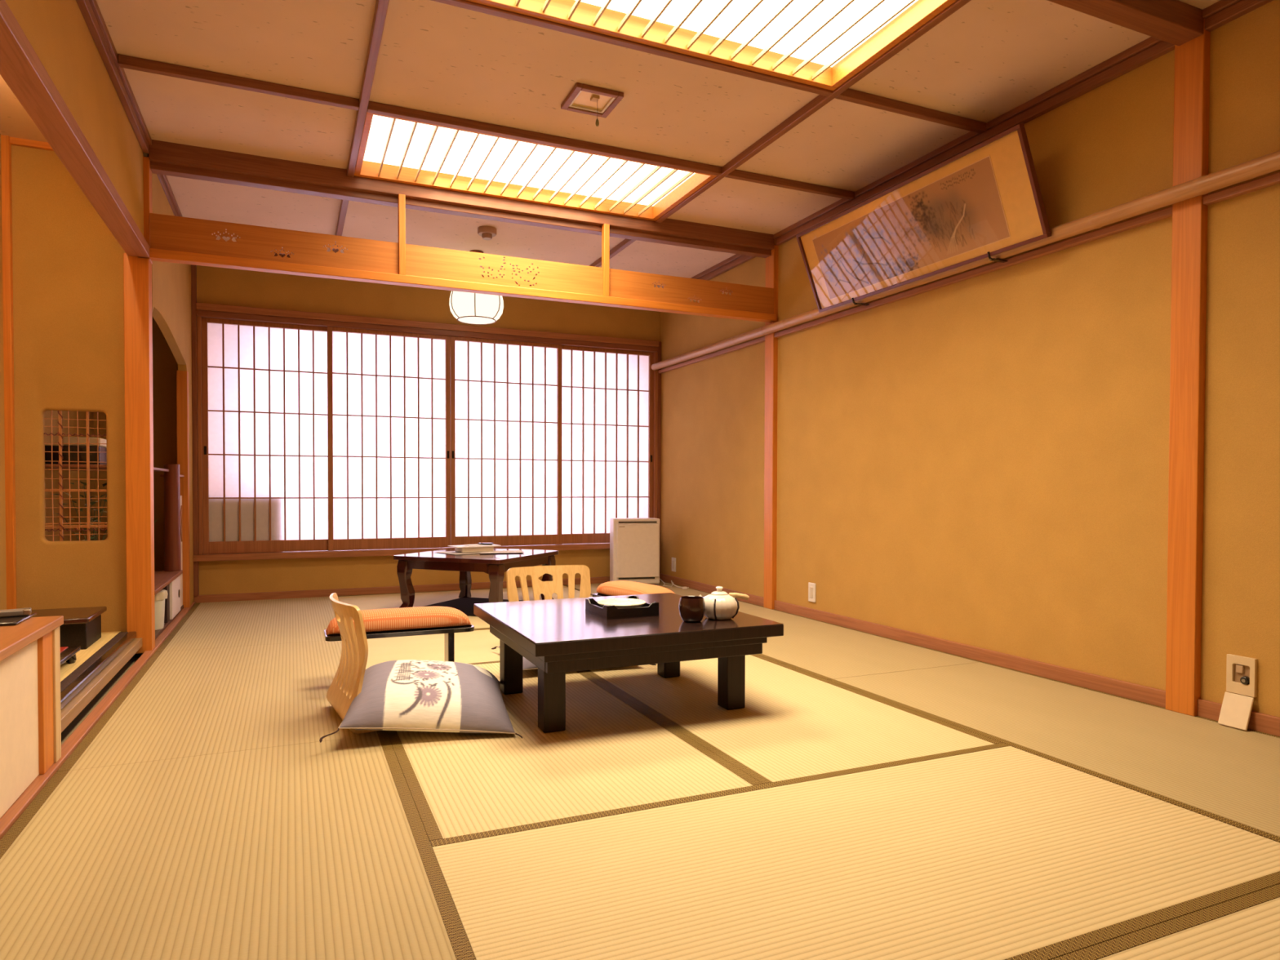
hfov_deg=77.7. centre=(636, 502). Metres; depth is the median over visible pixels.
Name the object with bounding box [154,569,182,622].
base cabinet
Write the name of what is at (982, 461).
wall
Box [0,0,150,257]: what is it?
trim
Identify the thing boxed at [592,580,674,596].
cushion
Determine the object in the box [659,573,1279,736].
baseboard
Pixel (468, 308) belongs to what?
paper lantern
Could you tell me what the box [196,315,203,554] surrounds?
trim
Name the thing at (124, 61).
trim
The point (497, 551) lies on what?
paper sheet
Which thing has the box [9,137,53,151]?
trim
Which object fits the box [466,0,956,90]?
ceiling light
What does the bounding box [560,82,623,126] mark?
lamp
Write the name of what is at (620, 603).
round plate
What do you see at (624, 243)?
trim
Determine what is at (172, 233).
transom panel
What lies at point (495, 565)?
square table
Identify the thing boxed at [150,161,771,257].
trim
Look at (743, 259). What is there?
trim
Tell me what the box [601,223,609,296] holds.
trim
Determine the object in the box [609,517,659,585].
air purifier
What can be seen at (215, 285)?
wall
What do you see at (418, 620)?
stool
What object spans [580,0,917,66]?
diffuser
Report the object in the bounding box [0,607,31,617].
remote control
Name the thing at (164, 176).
trim
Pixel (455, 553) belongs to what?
paper sheet
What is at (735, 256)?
trim
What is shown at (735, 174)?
trim
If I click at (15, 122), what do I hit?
ceiling
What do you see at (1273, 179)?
trim
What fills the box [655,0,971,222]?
trim
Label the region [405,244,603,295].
transom panel
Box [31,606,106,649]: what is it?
chest
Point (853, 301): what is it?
hook
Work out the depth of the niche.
4.41 m
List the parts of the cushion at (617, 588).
board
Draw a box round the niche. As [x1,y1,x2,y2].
[135,604,183,657]
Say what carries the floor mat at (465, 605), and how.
on the mat at (478, 624)
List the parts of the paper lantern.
lamp shade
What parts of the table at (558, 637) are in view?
leg, leg, leg, leg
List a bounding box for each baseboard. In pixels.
[0,601,195,839]
[194,576,609,603]
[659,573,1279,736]
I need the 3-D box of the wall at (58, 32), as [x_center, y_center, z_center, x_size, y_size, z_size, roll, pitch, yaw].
[-1.685,-0.512,2.191,0.065,2.660,7.480,0,1,-24]
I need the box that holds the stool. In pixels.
[324,606,474,662]
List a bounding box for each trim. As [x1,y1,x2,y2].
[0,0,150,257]
[0,134,16,609]
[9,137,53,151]
[60,631,128,692]
[60,631,136,710]
[60,637,142,732]
[61,653,135,741]
[75,0,149,153]
[117,53,359,110]
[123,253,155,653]
[137,156,152,263]
[146,153,177,216]
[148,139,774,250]
[149,248,776,322]
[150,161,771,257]
[161,174,182,217]
[164,464,181,571]
[176,370,190,607]
[191,264,199,595]
[192,542,609,561]
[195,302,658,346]
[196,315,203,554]
[274,252,536,286]
[332,199,348,253]
[346,0,389,177]
[366,101,721,175]
[397,194,405,275]
[431,0,832,96]
[589,238,635,266]
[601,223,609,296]
[651,150,1279,370]
[653,351,657,518]
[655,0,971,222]
[657,342,661,573]
[658,336,764,373]
[690,253,744,279]
[697,255,755,279]
[724,169,854,199]
[764,244,777,609]
[773,206,1172,337]
[774,0,1273,245]
[835,88,986,133]
[1047,0,1204,45]
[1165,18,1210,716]
[1203,172,1279,205]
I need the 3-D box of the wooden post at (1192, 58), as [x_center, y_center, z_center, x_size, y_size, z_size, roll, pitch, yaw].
[2.023,-0.477,2.906,0.065,2.500,0.104,0,1,-24]
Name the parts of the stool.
board, leg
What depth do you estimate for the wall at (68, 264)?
3.82 m
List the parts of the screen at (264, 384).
finger pull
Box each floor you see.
[60,631,121,681]
[61,657,138,744]
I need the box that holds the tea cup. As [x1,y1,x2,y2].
[679,595,705,622]
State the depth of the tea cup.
2.86 m
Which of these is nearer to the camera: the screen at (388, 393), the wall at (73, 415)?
the wall at (73, 415)
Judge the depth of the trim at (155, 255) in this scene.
4.44 m
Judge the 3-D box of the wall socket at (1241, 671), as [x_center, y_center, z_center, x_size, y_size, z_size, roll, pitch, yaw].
[2.071,0.654,2.741,0.059,0.240,0.090,0,1,-24]
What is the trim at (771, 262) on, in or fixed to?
attached to the wall at (982, 461)
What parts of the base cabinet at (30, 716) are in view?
door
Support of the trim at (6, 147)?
attached to the wall at (68, 264)
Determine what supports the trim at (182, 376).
attached to the wall at (58, 32)
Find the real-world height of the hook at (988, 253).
0.037 m
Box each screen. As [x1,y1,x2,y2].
[201,317,328,554]
[327,326,450,551]
[450,336,562,547]
[561,345,653,544]
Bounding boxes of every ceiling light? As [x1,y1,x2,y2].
[354,111,716,221]
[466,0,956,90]
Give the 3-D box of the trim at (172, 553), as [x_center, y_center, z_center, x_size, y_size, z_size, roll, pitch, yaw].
[-2.943,0.097,5.030,0.091,0.674,0.091,0,1,-24]
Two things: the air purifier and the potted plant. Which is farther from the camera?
the air purifier
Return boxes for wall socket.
[671,557,675,572]
[1217,653,1257,730]
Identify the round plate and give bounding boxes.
[597,598,645,608]
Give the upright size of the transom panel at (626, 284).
0.175 m
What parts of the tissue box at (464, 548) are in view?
lid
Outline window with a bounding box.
[44,410,106,541]
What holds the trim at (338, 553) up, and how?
attached to the wall at (215, 285)
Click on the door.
(181, 575)
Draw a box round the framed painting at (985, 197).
[795,122,1051,312]
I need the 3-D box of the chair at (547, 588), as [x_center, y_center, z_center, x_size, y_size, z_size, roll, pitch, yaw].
[-0.384,0.535,3.837,0.434,0.425,0.383,0,1,-24]
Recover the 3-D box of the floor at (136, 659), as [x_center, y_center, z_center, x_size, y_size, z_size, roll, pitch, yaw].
[-0.355,0.838,3.079,4.600,0.055,8.100,0,1,-24]
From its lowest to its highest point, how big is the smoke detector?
0.070 m
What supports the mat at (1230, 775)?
on the floor at (136, 659)
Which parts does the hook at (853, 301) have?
plate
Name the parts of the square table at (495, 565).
leg, leg, leg, leg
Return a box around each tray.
[0,612,36,626]
[585,595,659,619]
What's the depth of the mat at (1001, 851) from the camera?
1.72 m
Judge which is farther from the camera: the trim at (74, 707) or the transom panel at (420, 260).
the transom panel at (420, 260)
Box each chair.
[326,592,377,733]
[506,564,591,601]
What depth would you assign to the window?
3.87 m
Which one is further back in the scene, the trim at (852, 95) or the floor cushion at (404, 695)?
the trim at (852, 95)
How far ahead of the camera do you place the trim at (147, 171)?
3.90 m
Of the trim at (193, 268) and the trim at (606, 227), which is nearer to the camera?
the trim at (606, 227)
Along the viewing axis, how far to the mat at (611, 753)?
2.36 m
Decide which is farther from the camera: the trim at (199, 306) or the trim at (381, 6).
the trim at (199, 306)
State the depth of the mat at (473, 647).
4.05 m
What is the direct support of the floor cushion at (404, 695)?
on the mat at (611, 753)
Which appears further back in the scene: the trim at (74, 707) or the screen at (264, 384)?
the screen at (264, 384)
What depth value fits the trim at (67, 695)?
3.10 m
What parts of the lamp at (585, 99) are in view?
cord pull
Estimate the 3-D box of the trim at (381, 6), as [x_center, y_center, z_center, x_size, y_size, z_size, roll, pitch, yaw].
[-0.420,-1.717,1.694,0.035,0.038,5.600,0,1,-24]
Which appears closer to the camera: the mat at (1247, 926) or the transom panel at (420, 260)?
the mat at (1247, 926)
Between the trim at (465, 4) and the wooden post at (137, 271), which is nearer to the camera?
the trim at (465, 4)
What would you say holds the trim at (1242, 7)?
attached to the wall at (982, 461)
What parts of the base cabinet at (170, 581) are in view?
door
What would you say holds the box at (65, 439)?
on the box at (73, 455)
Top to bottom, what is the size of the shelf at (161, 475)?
0.014 m
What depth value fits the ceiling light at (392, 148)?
4.34 m
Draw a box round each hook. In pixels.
[851,297,869,306]
[986,251,1008,262]
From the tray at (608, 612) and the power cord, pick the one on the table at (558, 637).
the tray at (608, 612)
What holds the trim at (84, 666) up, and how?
attached to the wall at (58, 32)
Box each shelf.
[44,463,168,471]
[160,474,184,477]
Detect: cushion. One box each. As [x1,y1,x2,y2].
[319,659,522,742]
[491,646,656,670]
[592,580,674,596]
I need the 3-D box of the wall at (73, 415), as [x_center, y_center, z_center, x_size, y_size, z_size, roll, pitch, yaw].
[-2.245,-0.505,1.985,0.075,2.670,7.550,0,1,-24]
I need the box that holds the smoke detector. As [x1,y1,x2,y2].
[477,225,496,239]
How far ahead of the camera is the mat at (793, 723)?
2.81 m
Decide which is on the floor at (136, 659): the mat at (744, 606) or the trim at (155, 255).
the mat at (744, 606)
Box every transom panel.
[149,213,398,274]
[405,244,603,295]
[608,268,773,314]
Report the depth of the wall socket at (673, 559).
6.82 m
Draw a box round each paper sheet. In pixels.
[435,550,497,555]
[479,550,524,553]
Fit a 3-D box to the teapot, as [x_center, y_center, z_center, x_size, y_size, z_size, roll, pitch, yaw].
[0.315,0.373,2.967,0.162,0.119,0.141,-1,1,-38]
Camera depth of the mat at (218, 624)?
4.79 m
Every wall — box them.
[0,133,94,609]
[4,0,194,604]
[11,145,126,632]
[93,265,660,595]
[660,0,1279,717]
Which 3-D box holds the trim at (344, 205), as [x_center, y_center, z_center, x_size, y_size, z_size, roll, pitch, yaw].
[-1.934,-1.782,5.168,0.035,0.038,1.760,0,1,-24]
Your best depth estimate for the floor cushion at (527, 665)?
3.46 m
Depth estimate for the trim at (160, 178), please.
4.46 m
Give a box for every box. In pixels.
[44,444,106,464]
[62,436,106,448]
[447,543,500,552]
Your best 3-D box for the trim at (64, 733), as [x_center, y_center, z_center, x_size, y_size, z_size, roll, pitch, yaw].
[-2.143,0.759,3.126,0.030,0.064,1.696,0,1,-24]
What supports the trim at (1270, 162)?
attached to the wall at (982, 461)
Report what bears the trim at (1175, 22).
attached to the ceiling at (987, 59)
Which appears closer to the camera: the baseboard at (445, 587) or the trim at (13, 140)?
the trim at (13, 140)
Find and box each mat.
[0,733,475,959]
[57,640,386,771]
[155,596,335,652]
[337,585,592,610]
[365,628,499,669]
[386,662,761,841]
[423,597,521,616]
[430,742,1279,959]
[466,615,489,629]
[564,580,768,610]
[583,654,1001,783]
[737,608,982,679]
[826,662,1279,842]
[1051,884,1279,959]
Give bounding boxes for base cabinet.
[0,615,63,817]
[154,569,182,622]
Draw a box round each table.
[393,548,558,608]
[473,592,783,733]
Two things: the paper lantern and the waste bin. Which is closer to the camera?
the waste bin
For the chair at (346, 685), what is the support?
on the mat at (197, 702)
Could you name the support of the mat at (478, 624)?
on the floor at (136, 659)
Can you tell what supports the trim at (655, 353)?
attached to the wall at (215, 285)
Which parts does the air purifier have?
panel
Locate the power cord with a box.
[659,578,688,589]
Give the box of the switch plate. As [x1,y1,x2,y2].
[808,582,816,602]
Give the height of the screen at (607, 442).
1.684 m
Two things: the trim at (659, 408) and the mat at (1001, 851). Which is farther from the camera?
the trim at (659, 408)
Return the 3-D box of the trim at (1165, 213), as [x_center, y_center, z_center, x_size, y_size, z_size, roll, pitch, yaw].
[1.464,-1.103,4.149,0.030,0.030,2.641,0,1,-24]
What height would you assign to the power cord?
0.053 m
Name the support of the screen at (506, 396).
on the trim at (338, 553)
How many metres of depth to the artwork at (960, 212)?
3.90 m
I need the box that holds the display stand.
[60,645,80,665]
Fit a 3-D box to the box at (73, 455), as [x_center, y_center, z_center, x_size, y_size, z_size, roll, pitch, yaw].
[-2.920,-0.241,4.145,0.240,0.097,0.260,0,1,-24]
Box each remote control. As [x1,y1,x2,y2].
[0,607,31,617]
[477,542,493,544]
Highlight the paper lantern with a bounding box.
[448,249,503,324]
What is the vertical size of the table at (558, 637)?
0.335 m
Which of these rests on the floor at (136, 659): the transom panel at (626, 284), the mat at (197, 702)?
the mat at (197, 702)
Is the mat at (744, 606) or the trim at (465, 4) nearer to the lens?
the trim at (465, 4)
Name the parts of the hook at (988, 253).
plate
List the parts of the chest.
lid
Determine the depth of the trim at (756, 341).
6.10 m
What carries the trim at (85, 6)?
attached to the wall at (58, 32)
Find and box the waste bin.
[154,589,168,630]
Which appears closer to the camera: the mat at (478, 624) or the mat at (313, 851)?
the mat at (313, 851)
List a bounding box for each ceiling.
[0,75,47,142]
[96,0,1220,288]
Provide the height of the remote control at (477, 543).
0.012 m
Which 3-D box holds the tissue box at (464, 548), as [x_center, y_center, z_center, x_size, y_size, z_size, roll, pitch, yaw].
[-1.130,0.317,5.514,0.320,0.046,0.176,-1,1,-34]
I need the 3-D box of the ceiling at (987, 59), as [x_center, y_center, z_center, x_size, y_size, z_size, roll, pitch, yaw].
[0.034,-1.817,2.954,3.760,0.120,7.550,0,1,-24]
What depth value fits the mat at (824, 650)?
4.00 m
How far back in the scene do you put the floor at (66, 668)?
3.39 m
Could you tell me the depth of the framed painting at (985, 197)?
3.80 m
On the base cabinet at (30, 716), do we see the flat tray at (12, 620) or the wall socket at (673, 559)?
the flat tray at (12, 620)
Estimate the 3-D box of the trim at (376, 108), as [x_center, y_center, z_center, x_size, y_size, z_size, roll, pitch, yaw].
[-0.375,-1.755,3.868,1.785,0.038,0.035,0,1,-24]
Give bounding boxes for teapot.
[699,586,749,620]
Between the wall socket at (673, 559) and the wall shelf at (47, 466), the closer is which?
the wall shelf at (47, 466)
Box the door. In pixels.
[180,495,182,607]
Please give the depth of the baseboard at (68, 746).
2.63 m
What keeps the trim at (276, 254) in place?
attached to the wall at (215, 285)
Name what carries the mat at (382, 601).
on the floor at (136, 659)
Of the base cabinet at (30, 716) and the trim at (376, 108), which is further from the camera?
the trim at (376, 108)
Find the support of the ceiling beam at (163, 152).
attached to the wall at (58, 32)
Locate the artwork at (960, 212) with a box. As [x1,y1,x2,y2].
[813,156,1009,298]
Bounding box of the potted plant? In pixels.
[50,480,107,540]
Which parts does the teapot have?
lid, handle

